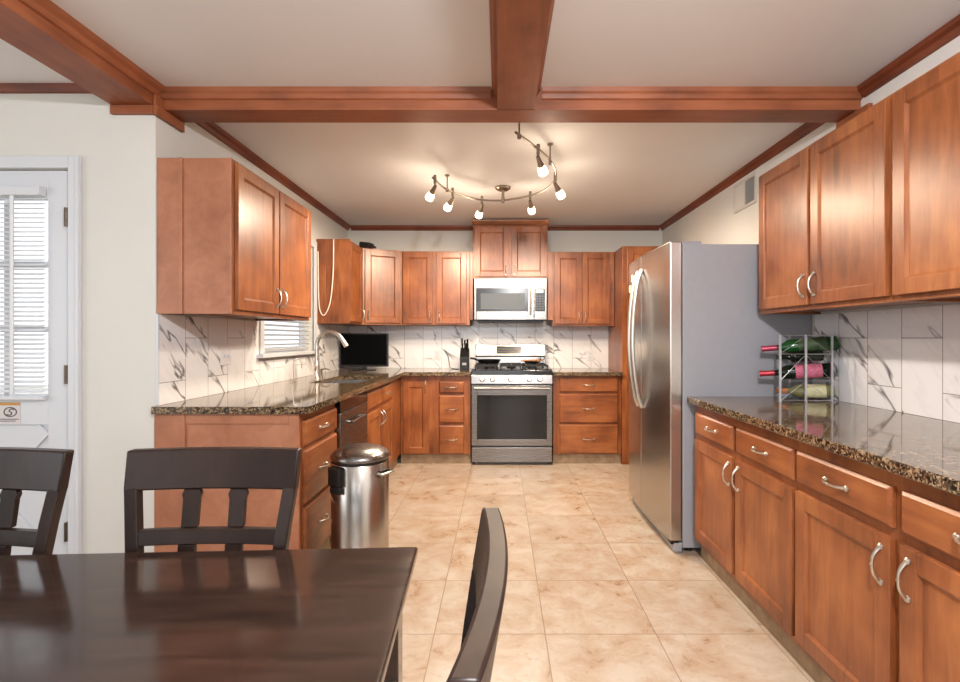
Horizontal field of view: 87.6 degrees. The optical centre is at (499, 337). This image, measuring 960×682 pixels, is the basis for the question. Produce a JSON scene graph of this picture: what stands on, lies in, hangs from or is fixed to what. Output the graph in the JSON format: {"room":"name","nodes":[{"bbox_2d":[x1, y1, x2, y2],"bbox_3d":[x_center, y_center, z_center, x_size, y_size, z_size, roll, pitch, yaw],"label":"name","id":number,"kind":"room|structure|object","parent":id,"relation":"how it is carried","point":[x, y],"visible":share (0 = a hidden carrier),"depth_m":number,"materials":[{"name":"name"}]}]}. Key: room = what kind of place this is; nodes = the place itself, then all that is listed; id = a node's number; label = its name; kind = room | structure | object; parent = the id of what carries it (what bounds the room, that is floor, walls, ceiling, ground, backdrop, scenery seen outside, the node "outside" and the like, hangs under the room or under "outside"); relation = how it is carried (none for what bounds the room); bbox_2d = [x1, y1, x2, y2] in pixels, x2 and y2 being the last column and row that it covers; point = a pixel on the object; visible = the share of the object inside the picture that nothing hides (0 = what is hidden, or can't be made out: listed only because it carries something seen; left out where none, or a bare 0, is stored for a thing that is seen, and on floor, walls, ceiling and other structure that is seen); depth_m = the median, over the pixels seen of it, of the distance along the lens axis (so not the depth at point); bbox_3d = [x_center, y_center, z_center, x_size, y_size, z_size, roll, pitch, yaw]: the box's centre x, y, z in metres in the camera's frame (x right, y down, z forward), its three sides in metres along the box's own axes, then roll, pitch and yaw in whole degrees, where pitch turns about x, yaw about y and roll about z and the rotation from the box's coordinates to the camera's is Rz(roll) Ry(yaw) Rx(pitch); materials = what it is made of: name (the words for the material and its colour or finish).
{"room":"kitchen","nodes":[
{"label":"kitchen","id":0,"kind":"room"},
{"bbox_2d":[0,94,171,553],"bbox_3d":[-2.965,0.000,2.470,2.610,2.440,0.120,0,0,0],"label":"wall","id":1,"kind":"structure","parent":0,"point":[119,154],"depth_m":2.41,"materials":[{"name":"beige paint"}]},
{"bbox_2d":[0,171,67,554],"bbox_3d":[-2.481,0.201,2.397,0.819,2.023,0.130,0,0,0],"label":"door","id":2,"kind":"structure","parent":1,"relation":"in","point":[43,423],"depth_m":2.42,"materials":[{"name":"grey paint"}]},
{"bbox_2d":[0,402,19,422],"bbox_3d":[-2.378,0.362,2.420,0.113,0.100,0.005,0,0,0],"label":"sticker","id":3,"kind":"object","parent":2,"relation":"attached to","point":[9,411],"visible":1,"depth_m":2.42,"materials":[{"name":"grey paper"}]},
{"bbox_2d":[0,155,81,553],"bbox_3d":[-2.482,0.173,2.397,0.941,2.093,0.026,0,0,0],"label":"trim","id":4,"kind":"structure","parent":1,"relation":"attached to","point":[73,164],"depth_m":2.39,"materials":[{"name":"grey paint"}]},
{"bbox_2d":[0,83,91,93],"bbox_3d":[-3.010,-1.199,2.401,2.281,0.042,0.018,0,0,0],"label":"trim","id":5,"kind":"structure","parent":1,"relation":"attached to","point":[5,88],"depth_m":2.40,"materials":[{"name":"brown wood"}]},
{"bbox_2d":[0,0,152,104],"bbox_3d":[-1.766,-1.169,-0.495,0.204,0.102,5.810,0,0,0],"label":"trim","id":6,"kind":"structure","parent":1,"relation":"attached to","point":[21,27],"depth_m":1.99,"materials":[{"name":"brown wood"}]},
{"bbox_2d":[18,0,164,95],"bbox_3d":[-1.644,-1.192,-0.488,0.040,0.055,5.824,0,0,0],"label":"trim","id":7,"kind":"structure","parent":1,"relation":"attached to","point":[48,10],"depth_m":2.01,"materials":[{"name":"brown wood"}]},
{"bbox_2d":[110,105,152,114],"bbox_3d":[-1.763,-1.095,2.398,0.204,0.043,0.021,0,0,0],"label":"trim","id":8,"kind":"structure","parent":1,"relation":"attached to","point":[114,109],"depth_m":2.39,"materials":[{"name":"brown wood"}]},
{"bbox_2d":[156,314,158,405],"bbox_3d":[-1.654,0.105,2.415,0.012,0.442,0.008,0,0,0],"label":"trim","id":9,"kind":"structure","parent":1,"relation":"attached to","point":[157,315],"depth_m":2.41,"materials":[{"name":"grey paint"}]},
{"bbox_2d":[160,86,490,99],"bbox_3d":[-0.853,-1.192,2.437,1.615,0.055,0.026,0,0,0],"label":"trim","id":10,"kind":"structure","parent":1,"relation":"attached to","point":[170,92],"depth_m":2.43,"materials":[{"name":"brown wood"}]},
{"bbox_2d":[164,89,860,122],"bbox_3d":[0.055,-1.169,2.525,3.430,0.102,0.150,0,0,0],"label":"ceiling beam","id":11,"kind":"structure","parent":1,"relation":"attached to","point":[186,111],"depth_m":2.47,"materials":[{"name":"brown wood"}]},
{"bbox_2d":[172,123,347,360],"bbox_3d":[-1.720,0.000,3.990,0.120,2.440,2.920,0,0,0],"label":"wall","id":12,"kind":"structure","parent":0,"point":[195,142],"depth_m":3.33,"materials":[{"name":"beige paint"}]},
{"bbox_2d":[153,94,184,131],"bbox_3d":[-1.649,-1.117,2.495,0.021,0.098,0.210,0,0,0],"label":"trim","id":13,"kind":"structure","parent":12,"relation":"attached to","point":[158,103],"depth_m":2.44,"materials":[{"name":"brown wood"}]},
{"bbox_2d":[220,346,230,365],"bbox_3d":[-1.641,0.105,3.000,0.016,0.116,0.116,0,0,0],"label":"light switch","id":14,"kind":"object","parent":12,"relation":"attached to","point":[225,351],"visible":1,"depth_m":2.99,"materials":[{"name":"white plastic"}]},
{"bbox_2d":[157,157,310,320],"bbox_3d":[-1.454,-0.494,2.912,0.411,0.755,0.999,0,0,0],"label":"upper cabinet","id":15,"kind":"object","parent":12,"relation":"attached to","point":[230,243],"visible":1,"depth_m":2.42,"materials":[{"name":"brown wood"}]},
{"bbox_2d":[159,314,347,404],"bbox_3d":[-1.655,0.098,3.929,0.009,0.456,3.019,0,0,0],"label":"backsplash","id":16,"kind":"structure","parent":12,"relation":"attached to","point":[189,346],"depth_m":2.90,"materials":[{"name":"stone"}]},
{"bbox_2d":[196,123,350,230],"bbox_3d":[-1.640,-1.195,4.030,0.040,0.050,2.840,0,0,0],"label":"trim","id":17,"kind":"structure","parent":12,"relation":"attached to","point":[213,129],"depth_m":3.50,"materials":[{"name":"brown wood"}]},
{"bbox_2d":[257,239,321,357],"bbox_3d":[-1.685,-0.360,3.947,0.160,0.996,1.115,0,0,0],"label":"window","id":18,"kind":"structure","parent":12,"relation":"in","point":[264,352],"depth_m":4.03,"materials":[{"name":"grey paint"}]},
{"bbox_2d":[316,239,404,325],"bbox_3d":[-1.333,-0.513,4.981,0.652,0.763,0.934,0,0,0],"label":"upper cabinet","id":19,"kind":"object","parent":12,"relation":"attached to","point":[367,282],"visible":0.95,"depth_m":4.81,"materials":[{"name":"brown wood"}]},
{"bbox_2d":[317,239,333,315],"bbox_3d":[-1.570,-0.546,4.508,0.149,0.692,0.011,0,0,0],"label":"hanging cable","id":20,"kind":"object","parent":19,"relation":"hanging from","point":[333,239],"visible":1,"depth_m":4.50,"materials":[{"name":"beige plastic"}]},
{"bbox_2d":[359,242,375,248],"bbox_3d":[-1.317,-0.925,4.977,0.144,0.059,0.100,0,0,15],"label":"box","id":21,"kind":"object","parent":19,"relation":"on","point":[361,244],"visible":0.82,"depth_m":4.93,"materials":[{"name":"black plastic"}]},
{"bbox_2d":[0,0,959,224],"bbox_3d":[-1.190,-1.270,1.025,6.160,0.100,9.090,0,0,0],"label":"ceiling","id":22,"kind":"structure","parent":0,"point":[363,173],"depth_m":2.30,"materials":[{"name":"paint"}]},
{"bbox_2d":[489,0,496,95],"bbox_3d":[-0.026,-1.200,-0.480,0.028,0.040,5.840,0,0,0],"label":"trim","id":23,"kind":"structure","parent":22,"relation":"attached to","point":[492,3],"depth_m":2.01,"materials":[{"name":"brown wood"}]},
{"bbox_2d":[425,123,564,218],"bbox_3d":[0.070,-1.092,3.493,0.915,0.255,1.313,0,0,-36],"label":"track light","id":24,"kind":"object","parent":22,"relation":"attached to","point":[542,170],"visible":0.98,"depth_m":3.54,"materials":[{"name":"silver metal"}]},
{"bbox_2d":[496,0,550,108],"bbox_3d":[0.079,-1.169,-0.476,0.182,0.102,5.848,0,0,0],"label":"ceiling beam","id":25,"kind":"structure","parent":22,"relation":"attached to","point":[521,24],"depth_m":1.93,"materials":[{"name":"brown wood"}]},
{"bbox_2d":[537,0,554,94],"bbox_3d":[0.184,-1.200,-0.480,0.028,0.040,5.840,0,0,0],"label":"trim","id":26,"kind":"structure","parent":22,"relation":"attached to","point":[552,1],"depth_m":2.02,"materials":[{"name":"brown wood"}]},
{"bbox_2d":[348,228,661,449],"bbox_3d":[0.055,0.000,5.510,3.670,2.440,0.120,0,0,0],"label":"wall","id":27,"kind":"structure","parent":0,"point":[558,241],"depth_m":5.45,"materials":[{"name":"beige paint"}]},
{"bbox_2d":[402,251,470,325],"bbox_3d":[-0.658,-0.512,5.269,0.694,0.760,0.361,0,0,0],"label":"upper cabinet","id":28,"kind":"object","parent":27,"relation":"attached to","point":[435,284],"visible":0.99,"depth_m":5.13,"materials":[{"name":"brown wood"}]},
{"bbox_2d":[434,349,440,359],"bbox_3d":[-0.680,0.180,5.435,0.072,0.116,0.008,0,0,0],"label":"wall outlet","id":29,"kind":"object","parent":27,"relation":"attached to","point":[437,352],"visible":1,"depth_m":5.43,"materials":[{"name":"white plastic"}]},
{"bbox_2d":[348,321,607,367],"bbox_3d":[-0.235,0.068,5.444,2.827,0.516,0.009,0,0,0],"label":"backsplash","id":30,"kind":"structure","parent":27,"relation":"attached to","point":[409,346],"depth_m":5.44,"materials":[{"name":"stone"}]},
{"bbox_2d":[350,225,659,230],"bbox_3d":[0.055,-1.195,5.430,3.350,0.050,0.040,0,0,0],"label":"trim","id":31,"kind":"structure","parent":27,"relation":"attached to","point":[353,227],"depth_m":5.42,"materials":[{"name":"brown wood"}]},
{"bbox_2d":[474,278,546,322],"bbox_3d":[0.105,-0.383,5.221,0.735,0.440,0.433,0,0,0],"label":"microwave","id":32,"kind":"object","parent":27,"relation":"attached to","point":[496,300],"visible":1,"depth_m":5.06,"materials":[{"name":"silver metal"}]},
{"bbox_2d":[470,220,552,320],"bbox_3d":[0.116,-0.695,5.259,0.847,1.020,0.381,0,0,0],"label":"upper cabinet","id":33,"kind":"object","parent":27,"relation":"attached to","point":[501,248],"visible":0.92,"depth_m":5.11,"materials":[{"name":"brown wood"}]},
{"bbox_2d":[550,252,613,326],"bbox_3d":[0.857,-0.505,5.269,0.634,0.760,0.361,0,0,0],"label":"upper cabinet","id":34,"kind":"object","parent":27,"relation":"attached to","point":[583,282],"visible":0.96,"depth_m":5.13,"materials":[{"name":"brown wood"}]},
{"bbox_2d":[328,450,814,681],"bbox_3d":[-1.190,1.270,1.025,6.160,0.100,9.090,0,0,0],"label":"floor","id":35,"kind":"structure","parent":0,"point":[594,592],"depth_m":2.45,"materials":[{"name":"tile"}]},
{"bbox_2d":[0,447,73,554],"bbox_3d":[-1.213,0.742,0.987,0.409,0.957,0.447,0,0,3],"label":"dining chair","id":36,"kind":"object","parent":35,"relation":"on","point":[48,470],"visible":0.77,"depth_m":1.16,"materials":[{"name":"brown wood"}]},
{"bbox_2d":[0,547,417,681],"bbox_3d":[-0.938,0.848,0.630,1.550,0.745,0.950,0,0,-3],"label":"dining table","id":37,"kind":"object","parent":35,"relation":"on","point":[290,615],"visible":1,"depth_m":0.86,"materials":[{"name":"brown wood"}]},
{"bbox_2d":[124,447,301,552],"bbox_3d":[-0.667,0.742,0.990,0.409,0.957,0.447,0,0,-1],"label":"dining chair","id":38,"kind":"object","parent":35,"relation":"on","point":[193,470],"visible":0.7,"depth_m":1.17,"materials":[{"name":"brown wood"}]},
{"bbox_2d":[154,403,336,551],"bbox_3d":[-1.286,0.791,2.659,0.746,0.857,0.529,0,0,0],"label":"base cabinet","id":39,"kind":"object","parent":35,"relation":"on","point":[314,432],"visible":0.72,"depth_m":2.40,"materials":[{"name":"brown wood"}]},
{"bbox_2d":[330,391,366,541],"bbox_3d":[-1.223,0.792,3.231,0.644,0.855,0.604,0,0,0],"label":"dishwasher","id":40,"kind":"object","parent":35,"relation":"on","point":[351,428],"visible":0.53,"depth_m":3.15,"materials":[{"name":"silver metal"}]},
{"bbox_2d":[328,443,393,548],"bbox_3d":[-0.728,0.890,2.637,0.325,0.660,0.316,0,0,-14],"label":"trash can","id":41,"kind":"object","parent":35,"relation":"on","point":[358,473],"visible":0.72,"depth_m":2.50,"materials":[{"name":"silver metal"}]},
{"bbox_2d":[367,378,399,468],"bbox_3d":[-1.286,0.791,4.191,0.746,0.857,1.292,0,0,0],"label":"base cabinet","id":42,"kind":"object","parent":35,"relation":"on","point":[383,401],"visible":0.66,"depth_m":4.17,"materials":[{"name":"brown wood"}]},
{"bbox_2d":[151,368,471,413],"bbox_3d":[-0.971,0.344,3.913,1.376,0.035,3.071,0,0,0],"label":"countertop","id":43,"kind":"structure","parent":42,"relation":"on","point":[306,395],"depth_m":2.89,"materials":[{"name":"stone"}]},
{"bbox_2d":[291,358,301,381],"bbox_3d":[-1.509,0.239,3.710,0.079,0.176,0.031,0,0,-26],"label":"tap","id":44,"kind":"object","parent":43,"relation":"on","point":[297,358],"visible":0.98,"depth_m":3.70,"materials":[{"name":"silver metal"}]},
{"bbox_2d":[320,368,329,377],"bbox_3d":[-1.447,0.286,4.120,0.097,0.081,0.040,0,0,0],"label":"soap dispenser","id":45,"kind":"object","parent":43,"relation":"on","point":[321,369],"visible":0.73,"depth_m":4.11,"materials":[{"name":"silver metal"}]},
{"bbox_2d":[313,330,348,379],"bbox_3d":[-1.330,0.132,3.901,0.281,0.390,0.118,0,0,0],"label":"kitchen faucet","id":46,"kind":"object","parent":43,"relation":"on","point":[316,376],"visible":1,"depth_m":3.92,"materials":[{"name":"silver metal"}]},
{"bbox_2d":[329,380,365,382],"bbox_3d":[-1.210,0.452,3.980,0.368,0.177,0.728,0,0,0],"label":"sink","id":47,"kind":"object","parent":43,"relation":"in","point":[337,381],"visible":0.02,"depth_m":4.34,"materials":[{"name":"silver metal"}]},
{"bbox_2d":[340,333,388,370],"bbox_3d":[-1.385,0.140,5.100,0.490,0.375,0.168,0,0,0],"label":"television","id":48,"kind":"object","parent":43,"relation":"on","point":[364,350],"visible":0.94,"depth_m":5.08,"materials":[{"name":"black plastic"}]},
{"bbox_2d":[460,338,469,369],"bbox_3d":[-0.365,0.163,5.174,0.090,0.328,0.161,0,0,0],"label":"knife block","id":49,"kind":"object","parent":43,"relation":"on","point":[464,352],"visible":0.98,"depth_m":5.11,"materials":[{"name":"black plastic"}]},
{"bbox_2d":[401,376,471,463],"bbox_3d":[-0.624,0.791,5.119,0.678,0.857,0.661,0,0,0],"label":"base cabinet","id":50,"kind":"object","parent":35,"relation":"on","point":[435,410],"visible":0.91,"depth_m":4.83,"materials":[{"name":"brown wood"}]},
{"bbox_2d":[446,507,507,681],"bbox_3d":[-0.214,0.742,0.589,0.447,0.957,0.409,0,0,2],"label":"dining chair","id":51,"kind":"object","parent":35,"relation":"on","point":[474,661],"visible":1,"depth_m":0.52,"materials":[{"name":"brown wood"}]},
{"bbox_2d":[471,344,552,463],"bbox_3d":[0.114,0.644,5.082,0.777,1.152,0.713,0,0,0],"label":"gas range","id":52,"kind":"object","parent":35,"relation":"on","point":[511,398],"visible":0.98,"depth_m":4.79,"materials":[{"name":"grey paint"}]},
{"bbox_2d":[470,357,500,363],"bbox_3d":[-0.134,0.228,5.181,0.295,0.067,0.256,0,0,17],"label":"frying pan","id":53,"kind":"object","parent":52,"relation":"on","point":[482,361],"visible":0.99,"depth_m":5.10,"materials":[{"name":"metal"}]},
{"bbox_2d":[471,366,551,374],"bbox_3d":[0.114,0.326,5.064,0.777,0.053,0.549,0,0,0],"label":"cooktop","id":54,"kind":"object","parent":52,"relation":"in","point":[476,370],"depth_m":4.79,"materials":[{"name":"black metal"}]},
{"bbox_2d":[521,356,544,363],"bbox_3d":[0.335,0.221,5.156,0.186,0.081,0.179,0,0,-39],"label":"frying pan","id":55,"kind":"object","parent":52,"relation":"on","point":[538,359],"visible":1,"depth_m":5.14,"materials":[{"name":"metal"}]},
{"bbox_2d":[552,375,620,463],"bbox_3d":[0.845,0.791,5.119,0.660,0.857,0.661,0,0,0],"label":"base cabinet","id":56,"kind":"object","parent":35,"relation":"on","point":[586,410],"visible":0.89,"depth_m":4.82,"materials":[{"name":"brown wood"}]},
{"bbox_2d":[551,368,622,375],"bbox_3d":[0.845,0.344,5.120,0.663,0.035,0.659,0,0,0],"label":"countertop","id":57,"kind":"structure","parent":56,"relation":"on","point":[555,371],"depth_m":4.79,"materials":[{"name":"stone"}]},
{"bbox_2d":[608,246,659,464],"bbox_3d":[1.474,0.168,5.109,0.591,2.105,0.681,0,0,0],"label":"pantry cabinet","id":58,"kind":"object","parent":35,"relation":"on","point":[624,256],"visible":0.2,"depth_m":4.82,"materials":[{"name":"brown wood"}]},
{"bbox_2d":[627,241,810,551],"bbox_3d":[1.314,0.333,3.288,0.904,1.774,0.913,0,0,0],"label":"refrigerator","id":59,"kind":"object","parent":35,"relation":"on","point":[696,326],"visible":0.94,"depth_m":2.83,"materials":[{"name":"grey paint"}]},
{"bbox_2d":[695,406,806,671],"bbox_3d":[1.404,0.791,2.305,0.731,0.857,0.960,0,0,0],"label":"base cabinet","id":60,"kind":"object","parent":35,"relation":"on","point":[746,483],"visible":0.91,"depth_m":2.14,"materials":[{"name":"brown wood"}]},
{"bbox_2d":[795,441,959,681],"bbox_3d":[1.404,0.791,1.344,0.731,0.857,0.960,0,0,0],"label":"base cabinet","id":61,"kind":"object","parent":35,"relation":"on","point":[877,551],"visible":0.98,"depth_m":1.44,"materials":[{"name":"brown wood"}]},
{"bbox_2d":[687,396,959,495],"bbox_3d":[1.409,0.344,1.830,0.721,0.035,1.940,0,0,0],"label":"countertop","id":62,"kind":"structure","parent":61,"relation":"on","point":[925,450],"depth_m":1.77,"materials":[{"name":"stone"}]},
{"bbox_2d":[779,334,832,401],"bbox_3d":[1.578,0.154,2.655,0.304,0.345,0.207,0,0,0],"label":"wine rack","id":63,"kind":"object","parent":62,"relation":"on","point":[805,356],"visible":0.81,"depth_m":2.55,"materials":[{"name":"silver metal"}]},
{"bbox_2d":[759,363,833,378],"bbox_3d":[1.572,0.174,2.664,0.342,0.092,0.076,0,0,22],"label":"wine bottle","id":64,"kind":"object","parent":63,"relation":"in","point":[813,371],"visible":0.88,"depth_m":2.63,"materials":[{"name":"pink glass"}]},
{"bbox_2d":[761,336,838,352],"bbox_3d":[1.592,0.036,2.667,0.354,0.094,0.076,0,0,23],"label":"wine bottle","id":65,"kind":"object","parent":63,"relation":"in","point":[825,342],"visible":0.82,"depth_m":2.62,"materials":[{"name":"green glass"}]},
{"bbox_2d":[776,350,823,361],"bbox_3d":[1.562,0.094,2.611,0.220,0.066,0.060,0,0,7],"label":"wine bottle","id":66,"kind":"object","parent":63,"relation":"in","point":[814,355],"visible":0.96,"depth_m":2.58,"materials":[{"name":"clear glass"}]},
{"bbox_2d":[776,384,834,397],"bbox_3d":[1.619,0.281,2.660,0.268,0.076,0.074,0,0,27],"label":"wine bottle","id":67,"kind":"object","parent":63,"relation":"in","point":[825,389],"visible":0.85,"depth_m":2.62,"materials":[{"name":"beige glass"}]},
{"bbox_2d":[662,36,959,418],"bbox_3d":[1.830,0.000,0.965,0.120,2.440,8.970,0,0,0],"label":"wall","id":68,"kind":"structure","parent":0,"point":[714,221],"depth_m":3.53,"materials":[{"name":"beige paint"}]},
{"bbox_2d":[542,86,862,99],"bbox_3d":[0.988,-1.192,2.437,1.565,0.055,0.026,0,0,0],"label":"trim","id":69,"kind":"structure","parent":68,"relation":"attached to","point":[548,92],"depth_m":2.43,"materials":[{"name":"brown wood"}]},
{"bbox_2d":[660,123,824,230],"bbox_3d":[1.750,-1.195,4.030,0.040,0.050,2.840,0,0,0],"label":"trim","id":70,"kind":"structure","parent":68,"relation":"attached to","point":[805,129],"depth_m":3.49,"materials":[{"name":"brown wood"}]},
{"bbox_2d":[733,171,757,213],"bbox_3d":[1.764,-1.040,3.600,0.012,0.210,0.330,0,0,0],"label":"air vent","id":71,"kind":"object","parent":68,"relation":"in","point":[745,192],"visible":1,"depth_m":3.58,"materials":[{"name":"grey metal"}]},
{"bbox_2d":[759,93,935,313],"bbox_3d":[1.579,-0.515,2.303,0.381,0.766,0.945,0,0,0],"label":"upper cabinet","id":72,"kind":"object","parent":68,"relation":"attached to","point":[825,211],"visible":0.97,"depth_m":2.16,"materials":[{"name":"brown wood"}]},
{"bbox_2d":[836,103,872,127],"bbox_3d":[1.757,-1.092,2.485,0.022,0.048,0.230,0,0,0],"label":"trim","id":73,"kind":"structure","parent":68,"relation":"attached to","point":[868,105],"depth_m":2.46,"materials":[{"name":"brown wood"}]},
{"bbox_2d":[814,304,959,422],"bbox_3d":[1.764,0.098,1.835,0.009,0.456,1.930,0,0,0],"label":"backsplash","id":74,"kind":"structure","parent":68,"relation":"attached to","point":[904,360],"depth_m":2.21,"materials":[{"name":"tile"}]},
{"bbox_2d":[857,14,959,96],"bbox_3d":[1.750,-1.192,-0.488,0.040,0.055,5.824,0,0,0],"label":"trim","id":75,"kind":"structure","parent":68,"relation":"attached to","point":[948,32],"depth_m":2.11,"materials":[{"name":"brown wood"}]},
{"bbox_2d":[892,52,959,301],"bbox_3d":[1.579,-0.515,1.357,0.381,0.766,0.945,0,0,0],"label":"upper cabinet","id":76,"kind":"object","parent":68,"relation":"attached to","point":[925,111],"visible":1,"depth_m":1.68,"materials":[{"name":"brown wood"}]},
{"label":"outside","id":77,"kind":"structure","parent":0,"visible":0},
{"bbox_2d":[0,385,47,393],"bbox_3d":[0.000,1.371,0.000,28.000,0.099,28.000,0,0,0],"label":"ground","id":78,"kind":"structure","parent":77,"point":[46,386],"depth_m":12.83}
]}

